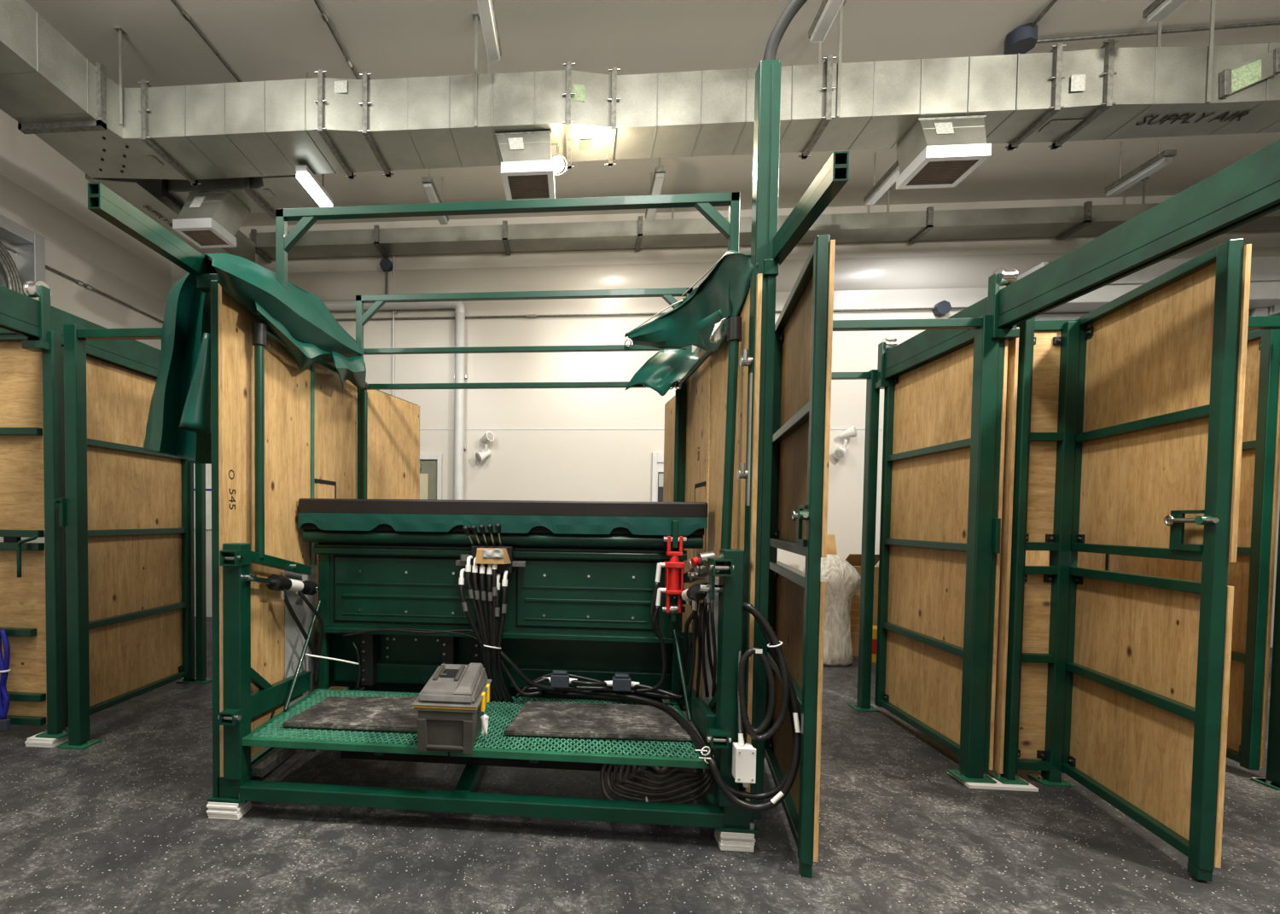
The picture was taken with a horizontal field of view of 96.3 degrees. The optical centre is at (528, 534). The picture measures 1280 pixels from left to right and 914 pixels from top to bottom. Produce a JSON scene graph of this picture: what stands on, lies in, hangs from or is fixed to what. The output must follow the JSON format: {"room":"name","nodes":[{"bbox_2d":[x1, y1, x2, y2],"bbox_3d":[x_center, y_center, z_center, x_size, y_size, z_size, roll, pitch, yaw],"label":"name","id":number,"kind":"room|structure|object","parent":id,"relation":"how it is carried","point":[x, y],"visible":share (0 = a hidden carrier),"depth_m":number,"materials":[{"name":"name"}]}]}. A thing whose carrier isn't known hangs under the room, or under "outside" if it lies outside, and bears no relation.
{"room":"livestock handling facility","nodes":[
{"label":"livestock handling facility","id":0,"kind":"room"},
{"bbox_2d":[0,109,170,542],"bbox_3d":[-5.825,-1.468,2.622,0.100,5.700,11.500,1,2,5],"label":"wall","id":1,"kind":"structure","parent":0,"point":[26,160],"depth_m":6.71,"materials":[{"name":"white paint"}]},
{"bbox_2d":[0,214,45,300],"bbox_3d":[-5.396,-2.501,5.358,0.245,1.344,1.480,1,2,5],"label":"exhaust fan","id":2,"kind":"object","parent":1,"relation":"attached to","point":[28,264],"visible":0.41,"depth_m":5.92,"materials":[{"name":"metal"}]},
{"bbox_2d":[4,245,163,323],"bbox_3d":[-5.618,-2.932,3.844,0.048,0.048,8.850,1,2,5],"label":"conduit","id":3,"kind":"object","parent":1,"relation":"attached to","point":[77,281],"visible":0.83,"depth_m":6.87,"materials":[{"name":"metal"}]},
{"bbox_2d":[0,174,171,302],"bbox_3d":[-5.725,-3.428,2.609,0.042,0.420,11.400,1,2,5],"label":"trim","id":4,"kind":"structure","parent":1,"relation":"attached to","point":[18,204],"depth_m":6.71,"materials":[{"name":"white paint"}]},
{"bbox_2d":[0,616,1279,913],"bbox_3d":[1.764,1.542,2.099,15.400,0.100,11.600,1,2,5],"label":"floor","id":5,"kind":"structure","parent":0,"point":[120,823],"depth_m":2.65,"materials":[{"name":"grey concrete"}]},
{"bbox_2d":[24,731,68,747],"bbox_3d":[-3.173,1.356,3.726,0.196,0.053,0.136,1,2,5],"label":"stack","id":6,"kind":"object","parent":5,"relation":"on","point":[32,741],"visible":0.59,"depth_m":3.67,"materials":[{"name":"white plastic"}]},
{"bbox_2d":[0,324,357,749],"bbox_3d":[-3.010,-0.006,4.378,3.250,2.745,1.580,1,2,5],"label":"frame","id":7,"kind":"object","parent":5,"relation":"on","point":[71,512],"visible":0.81,"depth_m":3.67,"materials":[{"name":"green paint"}]},
{"bbox_2d":[0,333,46,726],"bbox_3d":[-3.878,-0.027,3.778,1.323,2.640,0.122,1,2,5],"label":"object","id":8,"kind":"structure","parent":7,"relation":"attached to","point":[22,564],"depth_m":3.76,"materials":[{"name":"green paint"}]},
{"bbox_2d":[0,628,11,731],"bbox_3d":[-3.468,0.960,3.708,0.114,0.666,0.073,1,2,5],"label":"strap","id":9,"kind":"object","parent":8,"relation":"hanging from","point":[4,665],"visible":1,"depth_m":3.70,"materials":[{"name":"fabric"}]},
{"bbox_2d":[0,285,161,378],"bbox_3d":[-3.179,-1.365,3.300,0.076,0.231,3.700,1,2,5],"label":"beam","id":10,"kind":"structure","parent":7,"relation":"attached to","point":[19,312],"depth_m":3.85,"materials":[{"name":"green metal"}]},
{"bbox_2d":[21,280,191,727],"bbox_3d":[-3.107,-0.166,4.331,0.140,2.945,1.469,1,2,5],"label":"partition panel","id":11,"kind":"object","parent":7,"relation":"attached to","point":[139,502],"visible":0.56,"depth_m":4.41,"materials":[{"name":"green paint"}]},
{"bbox_2d":[206,800,251,820],"bbox_3d":[-1.527,1.385,2.880,0.166,0.084,0.126,1,2,5],"label":"stack","id":12,"kind":"object","parent":5,"relation":"on","point":[216,810],"visible":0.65,"depth_m":2.82,"materials":[{"name":"white plastic"}]},
{"bbox_2d":[366,389,419,499],"bbox_3d":[-1.230,0.056,5.059,0.064,2.585,0.924,1,2,19],"label":"door","id":13,"kind":"structure","parent":5,"relation":"on","point":[393,422],"depth_m":4.99,"materials":[{"name":"brown wood"}]},
{"bbox_2d":[87,0,849,833],"bbox_3d":[-0.047,-0.622,3.300,3.204,3.972,2.400,1,2,5],"label":"metal frame","id":14,"kind":"object","parent":5,"relation":"on","point":[321,589],"depth_m":3.26,"materials":[{"name":"green paint"}]},
{"bbox_2d":[140,252,366,464],"bbox_3d":[-1.686,-1.042,3.723,0.943,1.290,2.451,1,2,5],"label":"tarpaulin","id":15,"kind":"object","parent":14,"relation":"hanging from","point":[177,422],"visible":0.86,"depth_m":3.10,"materials":[{"name":"green fabric"}]},
{"bbox_2d":[282,696,418,732],"bbox_3d":[-0.880,1.004,3.193,0.797,0.024,0.520,1,2,5],"label":"rubber mat","id":16,"kind":"object","parent":14,"relation":"on","point":[386,713],"visible":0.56,"depth_m":3.10,"materials":[{"name":"grey rubber"}]},
{"bbox_2d":[411,662,491,754],"bbox_3d":[-0.371,0.860,2.855,0.320,0.342,0.453,1,2,5],"label":"toolbox","id":17,"kind":"object","parent":14,"relation":"on","point":[450,706],"visible":0.99,"depth_m":2.67,"materials":[{"name":"grey plastic"}]},
{"bbox_2d":[480,714,488,735],"bbox_3d":[-0.218,0.954,2.811,0.040,0.108,0.012,1,2,5],"label":"rag","id":18,"kind":"object","parent":17,"relation":"hanging from","point":[484,718],"visible":1,"depth_m":2.81,"materials":[{"name":"white fabric"}]},
{"bbox_2d":[461,602,468,611],"bbox_3d":[-0.377,0.431,3.351,0.040,0.057,0.030,1,2,5],"label":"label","id":19,"kind":"object","parent":14,"relation":"attached to","point":[465,608],"depth_m":3.34,"materials":[{"name":"grey plastic"}]},
{"bbox_2d":[467,589,473,599],"bbox_3d":[-0.340,0.355,3.345,0.035,0.056,0.029,0,2,-17],"label":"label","id":20,"kind":"object","parent":14,"relation":"attached to","point":[470,591],"depth_m":3.33,"materials":[{"name":"grey plastic"}]},
{"bbox_2d":[474,590,479,599],"bbox_3d":[-0.303,0.360,3.342,0.033,0.054,0.028,0,2,-17],"label":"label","id":21,"kind":"object","parent":14,"relation":"attached to","point":[476,592],"depth_m":3.33,"materials":[{"name":"grey plastic"}]},
{"bbox_2d":[481,591,486,599],"bbox_3d":[-0.265,0.364,3.339,0.031,0.053,0.027,0,2,-17],"label":"print","id":22,"kind":"object","parent":14,"relation":"attached to","point":[483,593],"depth_m":3.33,"materials":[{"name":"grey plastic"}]},
{"bbox_2d":[487,592,492,600],"bbox_3d":[-0.225,0.369,3.336,0.029,0.052,0.027,0,2,-18],"label":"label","id":23,"kind":"object","parent":14,"relation":"attached to","point":[490,594],"depth_m":3.32,"materials":[{"name":"grey plastic"}]},
{"bbox_2d":[492,587,497,595],"bbox_3d":[-0.198,0.338,3.333,0.027,0.051,0.028,0,2,-18],"label":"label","id":24,"kind":"object","parent":14,"relation":"attached to","point":[494,589],"depth_m":3.32,"materials":[{"name":"grey plastic"}]},
{"bbox_2d":[494,607,500,616],"bbox_3d":[-0.183,0.460,3.335,0.027,0.051,0.028,0,2,-18],"label":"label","id":25,"kind":"object","parent":14,"relation":"attached to","point":[497,609],"depth_m":3.32,"materials":[{"name":"grey plastic"}]},
{"bbox_2d":[501,604,506,613],"bbox_3d":[-0.142,0.439,3.331,0.030,0.052,0.027,2,2,27],"label":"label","id":26,"kind":"object","parent":14,"relation":"attached to","point":[503,606],"depth_m":3.32,"materials":[{"name":"grey plastic"}]},
{"bbox_2d":[503,700,692,741],"bbox_3d":[0.390,1.022,3.100,0.991,0.024,0.511,1,2,5],"label":"rubber mat","id":27,"kind":"object","parent":14,"relation":"on","point":[535,718],"visible":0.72,"depth_m":3.03,"materials":[{"name":"grey rubber"}]},
{"bbox_2d":[546,670,793,799],"bbox_3d":[0.708,0.795,3.066,0.386,0.750,1.509,-1,2,-37],"label":"hose","id":28,"kind":"object","parent":14,"relation":"attached to","point":[774,791],"visible":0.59,"depth_m":2.54,"materials":[{"name":"black rubber"}]},
{"bbox_2d":[546,608,801,811],"bbox_3d":[0.633,0.753,3.134,0.396,0.913,1.740,0,2,-35],"label":"hose","id":29,"kind":"object","parent":14,"relation":"attached to","point":[779,797],"visible":0.85,"depth_m":2.53,"materials":[{"name":"black rubber"}]},
{"bbox_2d":[770,712,800,803],"bbox_3d":[1.133,0.988,2.478,0.129,0.399,0.041,0,2,-16],"label":"print","id":30,"kind":"object","parent":29,"relation":"attached to","point":[789,780],"depth_m":2.47,"materials":[{"name":"white plastic"}]},
{"bbox_2d":[623,250,758,395],"bbox_3d":[1.045,-1.257,3.471,0.430,0.592,1.730,0,2,-8],"label":"tarpaulin","id":31,"kind":"object","parent":14,"relation":"hanging from","point":[700,320],"visible":0.96,"depth_m":3.67,"materials":[{"name":"green plastic"}]},
{"bbox_2d":[732,650,756,787],"bbox_3d":[0.973,0.793,2.554,0.088,0.685,0.141,1,2,5],"label":"control box","id":32,"kind":"object","parent":14,"relation":"attached to","point":[743,755],"visible":0.98,"depth_m":2.50,"materials":[{"name":"white plastic"}]},
{"bbox_2d":[736,601,790,744],"bbox_3d":[1.044,0.649,2.539,0.243,0.675,0.105,2,2,40],"label":"hose","id":33,"kind":"object","parent":14,"relation":"attached to","point":[752,731],"visible":0.99,"depth_m":2.52,"materials":[{"name":"black plastic"}]},
{"bbox_2d":[764,233,835,878],"bbox_3d":[1.350,0.100,2.930,0.103,2.724,1.209,1,2,15],"label":"door","id":34,"kind":"structure","parent":14,"relation":"attached to","point":[804,326],"depth_m":2.67,"materials":[{"name":"green paint"}]},
{"bbox_2d":[663,395,686,711],"bbox_3d":[1.267,0.093,4.815,0.061,2.585,0.845,1,2,1],"label":"door","id":35,"kind":"structure","parent":5,"relation":"on","point":[669,437],"depth_m":4.99,"materials":[{"name":"brown wood"}]},
{"bbox_2d":[714,830,755,852],"bbox_3d":[0.976,1.423,2.666,0.159,0.084,0.129,1,2,5],"label":"stack","id":36,"kind":"object","parent":5,"relation":"on","point":[736,841],"visible":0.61,"depth_m":2.60,"materials":[{"name":"white plastic"}]},
{"bbox_2d":[802,554,861,666],"bbox_3d":[3.276,0.804,6.119,0.608,1.179,0.458,1,2,5],"label":"wrapped bundle","id":37,"kind":"object","parent":5,"relation":"on","point":[842,580],"visible":0.55,"depth_m":5.95,"materials":[{"name":"plastic"}]},
{"bbox_2d":[826,534,879,655],"bbox_3d":[3.834,0.700,6.580,0.830,1.371,0.685,1,2,5],"label":"cardboard box","id":38,"kind":"object","parent":5,"relation":"on","point":[854,560],"visible":0.2,"depth_m":6.43,"materials":[{"name":"brown cardboard"}]},
{"bbox_2d":[858,625,877,662],"bbox_3d":[3.802,1.211,6.231,0.256,0.369,0.256,1,2,5],"label":"bucket","id":39,"kind":"object","parent":5,"relation":"on","point":[875,627],"visible":0.12,"depth_m":6.12,"materials":[{"name":"yellow plastic"}]},
{"bbox_2d":[947,771,1038,791],"bbox_3d":[2.740,1.457,3.333,0.370,0.020,0.200,1,2,5],"label":"stack","id":40,"kind":"object","parent":5,"relation":"on","point":[999,786],"visible":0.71,"depth_m":3.25,"materials":[{"name":"white plastic"}]},
{"bbox_2d":[831,314,1279,787],"bbox_3d":[2.947,0.077,3.929,3.200,2.750,1.430,1,2,5],"label":"frame","id":41,"kind":"object","parent":5,"relation":"on","point":[1041,394],"visible":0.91,"depth_m":3.30,"materials":[{"name":"green paint"}]},
{"bbox_2d":[884,138,1279,379],"bbox_3d":[2.671,-1.272,2.585,0.076,0.211,3.880,1,2,5],"label":"beam","id":42,"kind":"structure","parent":41,"relation":"attached to","point":[1248,189],"depth_m":2.45,"materials":[{"name":"green metal"}]},
{"bbox_2d":[874,267,1019,773],"bbox_3d":[2.764,-0.076,3.875,0.141,2.935,1.310,1,2,5],"label":"partition panel","id":43,"kind":"object","parent":42,"relation":"hanging from","point":[927,416],"visible":0.62,"depth_m":3.90,"materials":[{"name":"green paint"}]},
{"bbox_2d":[1061,238,1251,881],"bbox_3d":[3.043,0.117,2.844,0.103,2.712,1.050,1,2,16],"label":"door","id":44,"kind":"structure","parent":41,"relation":"attached to","point":[1161,365],"depth_m":2.69,"materials":[{"name":"green paint"}]},
{"bbox_2d":[1250,509,1279,791],"bbox_3d":[5.134,0.130,3.224,1.520,2.740,0.180,1,2,5],"label":"frame","id":45,"kind":"object","parent":5,"relation":"on","point":[1272,779],"visible":1,"depth_m":3.33,"materials":[{"name":"green paint"}]},
{"bbox_2d":[1247,312,1279,332],"bbox_3d":[4.641,-1.263,3.780,0.076,0.201,1.800,1,2,5],"label":"beam","id":46,"kind":"structure","parent":45,"relation":"attached to","point":[1277,313],"depth_m":3.48,"materials":[{"name":"green metal"}]},
{"bbox_2d":[24,0,1279,226],"bbox_3d":[1.835,-4.255,1.931,15.400,0.100,11.600,1,2,5],"label":"ceiling","id":47,"kind":"structure","parent":0,"point":[259,40],"depth_m":4.99,"materials":[{"name":"paint"}]},
{"bbox_2d":[114,26,126,124],"bbox_3d":[-3.528,-3.957,4.874,0.060,0.800,0.060,1,2,5],"label":"hanger","id":48,"kind":"object","parent":47,"relation":"hanging from","point":[119,29],"visible":1,"depth_m":4.87,"materials":[{"name":"grey metal"}]},
{"bbox_2d":[170,0,242,81],"bbox_3d":[-2.815,-4.332,5.005,0.048,0.048,1.030,1,2,7],"label":"conduit","id":49,"kind":"object","parent":47,"relation":"attached to","point":[183,12],"visible":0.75,"depth_m":4.89,"materials":[{"name":"metal"}]},
{"bbox_2d":[295,72,333,207],"bbox_3d":[-2.078,-3.842,5.498,0.124,1.030,0.580,1,2,5],"label":"strip light","id":50,"kind":"object","parent":47,"relation":"hanging from","point":[305,176],"visible":0.82,"depth_m":5.42,"materials":[{"name":"white paint"}]},
{"bbox_2d":[296,172,332,207],"bbox_3d":[-2.084,-3.352,5.512,0.124,0.050,0.540,1,2,5],"label":"diffuser","id":51,"kind":"object","parent":50,"relation":"attached to","point":[306,179],"depth_m":5.45,"materials":[{"name":"white plastic"}]},
{"bbox_2d":[314,0,360,79],"bbox_3d":[-1.667,-4.315,4.920,0.048,0.048,1.032,1,2,7],"label":"conduit","id":52,"kind":"object","parent":47,"relation":"attached to","point":[324,16],"visible":0.84,"depth_m":4.88,"materials":[{"name":"metal"}]},
{"bbox_2d":[421,168,442,203],"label":"strip light","id":53,"kind":"object","parent":47,"relation":"hanging from","point":[431,191],"depth_m":6.33,"materials":[{"name":"metal"}]},
{"bbox_2d":[423,183,448,224],"bbox_3d":[-1.085,-3.873,6.630,0.100,0.050,0.805,1,2,5],"label":"diffuser","id":54,"kind":"object","parent":53,"relation":"attached to","point":[430,190],"depth_m":6.43,"materials":[{"name":"plastic"}]},
{"bbox_2d":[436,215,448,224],"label":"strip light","id":55,"kind":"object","parent":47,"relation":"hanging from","point":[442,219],"depth_m":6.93,"materials":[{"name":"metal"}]},
{"bbox_2d":[471,12,480,126],"bbox_3d":[-0.436,-3.864,4.699,0.060,0.900,0.060,1,2,5],"label":"hanger","id":56,"kind":"object","parent":47,"relation":"hanging from","point":[475,15],"visible":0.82,"depth_m":4.69,"materials":[{"name":"grey metal"}]},
{"bbox_2d":[476,0,501,61],"bbox_3d":[-0.295,-4.032,4.187,0.110,0.530,0.651,1,2,5],"label":"strip light","id":57,"kind":"object","parent":47,"relation":"hanging from","point":[485,8],"visible":1,"depth_m":4.21,"materials":[{"name":"metal"}]},
{"bbox_2d":[487,58,490,74],"bbox_3d":[-0.349,-4.086,4.987,0.060,0.470,0.060,1,2,5],"label":"hanger","id":58,"kind":"object","parent":47,"relation":"hanging from","point":[488,61],"visible":0.18,"depth_m":4.98,"materials":[{"name":"grey metal"}]},
{"bbox_2d":[645,208,657,221],"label":"strip light","id":59,"kind":"object","parent":47,"relation":"hanging from","point":[649,213],"depth_m":6.75,"materials":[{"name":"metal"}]},
{"bbox_2d":[645,173,664,221],"bbox_3d":[1.446,-3.836,6.442,0.100,0.050,0.906,1,2,5],"label":"diffuser","id":60,"kind":"object","parent":59,"relation":"attached to","point":[658,180],"depth_m":6.24,"materials":[{"name":"plastic"}]},
{"bbox_2d":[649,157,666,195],"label":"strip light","id":61,"kind":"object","parent":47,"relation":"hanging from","point":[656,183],"depth_m":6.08,"materials":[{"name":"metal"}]},
{"bbox_2d":[817,41,821,63],"bbox_3d":[2.456,-4.044,4.745,0.060,0.470,0.060,1,2,5],"label":"hanger","id":62,"kind":"object","parent":47,"relation":"hanging from","point":[819,43],"visible":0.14,"depth_m":4.74,"materials":[{"name":"grey metal"}]},
{"bbox_2d":[138,38,1279,186],"bbox_3d":[3.031,-3.587,4.670,13.069,0.505,0.695,1,2,5],"label":"duct","id":63,"kind":"object","parent":62,"relation":"hanging from","point":[322,124],"visible":0.98,"depth_m":4.68,"materials":[{"name":"metal"}]},
{"bbox_2d":[0,0,186,180],"bbox_3d":[-4.142,-3.572,1.268,0.985,0.515,8.610,1,2,5],"label":"duct","id":64,"kind":"object","parent":63,"relation":"attached to","point":[54,93],"visible":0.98,"depth_m":4.63,"materials":[{"name":"grey metal"}]},
{"bbox_2d":[85,173,255,262],"bbox_3d":[-4.120,-3.710,6.589,0.650,0.408,2.180,1,2,5],"label":"duct","id":65,"kind":"object","parent":64,"relation":"attached to","point":[144,194],"visible":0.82,"depth_m":6.00,"materials":[{"name":"grey metal"}]},
{"bbox_2d":[162,174,310,218],"bbox_3d":[-2.922,-3.667,5.824,1.550,0.500,0.640,1,2,5],"label":"duct","id":66,"kind":"object","parent":63,"relation":"attached to","point":[266,194],"visible":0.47,"depth_m":5.72,"materials":[{"name":"grey metal"}]},
{"bbox_2d":[172,190,250,248],"bbox_3d":[-3.224,-3.227,5.772,0.432,0.497,0.640,1,2,5],"label":"air diffuser","id":67,"kind":"object","parent":66,"relation":"attached to","point":[207,219],"visible":1,"depth_m":5.63,"materials":[{"name":"metal"}]},
{"bbox_2d":[172,217,236,248],"bbox_3d":[-3.242,-3.020,5.659,0.400,0.090,0.400,1,2,5],"label":"grille","id":68,"kind":"object","parent":67,"relation":"attached to","point":[203,232],"depth_m":5.59,"materials":[{"name":"metal"}]},
{"bbox_2d":[494,130,555,200],"bbox_3d":[-0.022,-3.223,4.928,0.506,0.377,0.450,1,2,5],"label":"air diffuser","id":69,"kind":"object","parent":63,"relation":"attached to","point":[526,164],"visible":0.98,"depth_m":4.75,"materials":[{"name":"metal"}]},
{"bbox_2d":[507,174,549,197],"bbox_3d":[0.009,-3.070,4.929,0.340,0.048,0.350,1,2,5],"label":"grille","id":70,"kind":"object","parent":69,"relation":"attached to","point":[519,186],"depth_m":4.94,"materials":[{"name":"brown metal"}]},
{"bbox_2d":[551,143,567,175],"bbox_3d":[0.262,-3.280,4.930,0.130,0.256,0.119,0,2,-33],"label":"round lamp","id":71,"kind":"object","parent":63,"relation":"hanging from","point":[558,162],"visible":0.77,"depth_m":4.90,"materials":[{"name":"metal"}]},
{"bbox_2d":[896,115,991,189],"bbox_3d":[3.390,-3.142,4.604,0.551,0.437,0.530,1,2,5],"label":"air diffuser","id":72,"kind":"object","parent":63,"relation":"attached to","point":[935,152],"visible":1,"depth_m":4.49,"materials":[{"name":"metal"}]},
{"bbox_2d":[896,143,991,189],"bbox_3d":[3.343,-2.967,4.558,0.470,0.090,0.420,1,2,5],"label":"grille","id":73,"kind":"object","parent":72,"relation":"attached to","point":[945,165],"depth_m":4.49,"materials":[{"name":"metal"}]},
{"bbox_2d":[808,0,843,42],"bbox_3d":[2.178,-3.998,4.064,0.110,0.530,0.470,1,2,5],"label":"strip light","id":74,"kind":"object","parent":47,"relation":"hanging from","point":[829,9],"visible":1,"depth_m":4.11,"materials":[{"name":"metal"}]},
{"bbox_2d":[836,0,846,116],"bbox_3d":[2.510,-3.823,4.536,0.060,0.900,0.060,1,2,5],"label":"hanger","id":75,"kind":"object","parent":47,"relation":"hanging from","point":[840,17],"visible":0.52,"depth_m":4.53,"materials":[{"name":"grey metal"}]},
{"bbox_2d":[863,152,899,205],"bbox_3d":[3.899,-4.037,6.141,0.110,0.530,0.710,1,2,5],"label":"strip light","id":76,"kind":"object","parent":47,"relation":"hanging from","point":[889,177],"visible":0.62,"depth_m":6.16,"materials":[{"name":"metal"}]},
{"bbox_2d":[886,186,892,212],"bbox_3d":[4.492,-4.170,7.025,0.060,0.300,0.060,1,2,5],"label":"hanger","id":77,"kind":"object","parent":47,"relation":"hanging from","point":[891,187],"visible":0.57,"depth_m":7.02,"materials":[{"name":"grey metal"}]},
{"bbox_2d":[249,201,1279,262],"bbox_3d":[2.974,-3.943,7.329,13.650,0.270,0.410,1,2,5],"label":"duct","id":78,"kind":"object","parent":77,"relation":"hanging from","point":[1087,219],"visible":0.78,"depth_m":7.29,"materials":[{"name":"grey metal"}]},
{"bbox_2d":[1104,137,1176,196],"bbox_3d":[6.431,-4.000,5.926,0.110,0.530,0.653,1,2,5],"label":"strip light","id":79,"kind":"object","parent":47,"relation":"hanging from","point":[1162,159],"visible":0.91,"depth_m":5.88,"materials":[{"name":"metal"}]},
{"bbox_2d":[1106,157,1173,196],"bbox_3d":[6.428,-3.760,5.933,0.100,0.050,0.613,1,2,5],"label":"diffuser","id":80,"kind":"object","parent":79,"relation":"attached to","point":[1157,163],"depth_m":5.90,"materials":[{"name":"plastic"}]},
{"bbox_2d":[1003,0,1279,54],"bbox_3d":[5.302,-4.178,4.532,2.477,0.120,0.554,1,2,5],"label":"conduit","id":81,"kind":"object","parent":47,"relation":"attached to","point":[1023,38],"visible":0.94,"depth_m":4.73,"materials":[{"name":"grey metal"}]},
{"bbox_2d":[1140,176,1149,203],"bbox_3d":[7.407,-4.127,6.774,0.060,0.300,0.060,1,2,5],"label":"hanger","id":82,"kind":"object","parent":47,"relation":"hanging from","point":[1143,180],"visible":0.79,"depth_m":6.77,"materials":[{"name":"grey metal"}]},
{"bbox_2d":[1156,20,1162,46],"bbox_3d":[5.064,-4.006,4.520,0.060,0.470,0.060,1,2,5],"label":"hanger","id":83,"kind":"object","parent":47,"relation":"hanging from","point":[1159,24],"visible":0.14,"depth_m":4.52,"materials":[{"name":"grey metal"}]},
{"bbox_2d":[1142,0,1185,22],"bbox_3d":[4.519,-3.966,3.942,0.110,0.530,0.305,1,2,5],"label":"strip light","id":84,"kind":"object","parent":47,"relation":"hanging from","point":[1157,10],"visible":1,"depth_m":4.01,"materials":[{"name":"metal"}]},
{"bbox_2d":[1206,0,1215,102],"bbox_3d":[5.252,-3.783,4.330,0.060,0.900,0.060,1,2,5],"label":"hanger","id":85,"kind":"object","parent":47,"relation":"hanging from","point":[1213,2],"visible":1,"depth_m":4.33,"materials":[{"name":"grey metal"}]},
{"bbox_2d":[170,195,1279,647],"bbox_3d":[2.296,-1.517,7.742,15.400,5.700,0.100,1,2,5],"label":"wall","id":86,"kind":"structure","parent":0,"point":[538,464],"depth_m":7.81,"materials":[{"name":"white paint"}]},
{"bbox_2d":[193,463,211,529],"bbox_3d":[-4.844,-0.721,8.314,0.700,1.300,0.030,1,2,5],"label":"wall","id":87,"kind":"structure","parent":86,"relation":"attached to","point":[208,467],"depth_m":8.30,"materials":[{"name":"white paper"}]},
{"bbox_2d":[379,256,395,395],"bbox_3d":[-2.015,-1.436,8.012,0.197,5.317,0.090,1,2,5],"label":"conduit","id":88,"kind":"object","parent":86,"relation":"attached to","point":[386,264],"visible":0.53,"depth_m":7.95,"materials":[{"name":"metal"}]},
{"bbox_2d":[321,300,467,500],"bbox_3d":[-2.539,-1.040,8.039,3.330,4.570,0.168,1,2,5],"label":"drain pipe","id":89,"kind":"object","parent":86,"relation":"attached to","point":[459,376],"visible":0.6,"depth_m":7.82,"materials":[{"name":"white paint"}]},
{"bbox_2d":[419,453,442,499],"bbox_3d":[-1.767,0.065,8.042,1.060,2.420,0.090,1,2,5],"label":"door","id":90,"kind":"structure","parent":86,"relation":"in","point":[430,464],"depth_m":8.01,"materials":[{"name":"white paint"}]},
{"bbox_2d":[475,430,494,462],"bbox_3d":[-0.605,-1.208,7.820,0.270,0.429,0.260,1,2,5],"label":"wall lamp","id":91,"kind":"object","parent":86,"relation":"attached to","point":[488,436],"visible":1,"depth_m":7.78,"materials":[{"name":"white plastic"}]},
{"bbox_2d":[356,427,883,430],"bbox_3d":[2.290,-1.441,7.691,15.200,0.020,0.006,1,2,5],"label":"trim","id":92,"kind":"structure","parent":86,"relation":"attached to","point":[830,427],"depth_m":7.88,"materials":[{"name":"white paint"}]},
{"bbox_2d":[335,300,966,320],"bbox_3d":[0.337,-3.012,7.765,11.050,0.180,0.092,1,2,5],"label":"conduit","id":93,"kind":"object","parent":86,"relation":"attached to","point":[943,307],"visible":0.73,"depth_m":7.69,"materials":[{"name":"grey metal"}]},
{"bbox_2d":[651,452,663,501],"bbox_3d":[2.170,0.108,7.723,0.960,2.450,0.050,1,2,5],"label":"door","id":94,"kind":"structure","parent":86,"relation":"in","point":[657,457],"depth_m":7.72,"materials":[{"name":"white paint"}]},
{"bbox_2d":[170,246,1279,300],"bbox_3d":[2.314,-3.474,7.613,15.199,0.420,0.042,1,2,5],"label":"trim","id":95,"kind":"structure","parent":86,"relation":"attached to","point":[952,271],"depth_m":7.66,"materials":[{"name":"white paint"}]},
{"bbox_2d":[833,425,857,459],"bbox_3d":[4.170,-1.201,7.406,0.270,0.429,0.260,1,2,5],"label":"wall lamp","id":96,"kind":"object","parent":86,"relation":"attached to","point":[840,452],"visible":1,"depth_m":7.37,"materials":[{"name":"white plastic"}]},
{"bbox_2d":[1017,256,1279,319],"bbox_3d":[7.645,-0.940,7.013,2.820,4.720,0.450,1,2,5],"label":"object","id":97,"kind":"structure","parent":86,"relation":"in","point":[1265,274],"depth_m":6.76,"materials":[{"name":"white paint"}]},
{"bbox_2d":[1035,313,1087,319],"bbox_3d":[7.654,-0.699,7.160,2.500,4.190,0.060,1,2,5],"label":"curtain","id":98,"kind":"object","parent":97,"relation":"hanging from","point":[1044,316],"depth_m":7.16,"materials":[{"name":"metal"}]},
{"bbox_2d":[1266,303,1279,315],"bbox_3d":[9.323,-2.714,6.965,0.400,0.610,0.161,1,2,5],"label":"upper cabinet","id":99,"kind":"object","parent":86,"relation":"attached to","point":[1273,309],"visible":0.07,"depth_m":6.90,"materials":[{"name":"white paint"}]},
{"bbox_2d":[1105,329,1279,770],"bbox_3d":[4.552,0.078,3.986,0.068,2.664,1.297,1,2,13],"label":"gate","id":100,"kind":"object","parent":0,"point":[1252,576],"visible":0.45,"depth_m":3.41,"materials":[{"name":"green paint"}]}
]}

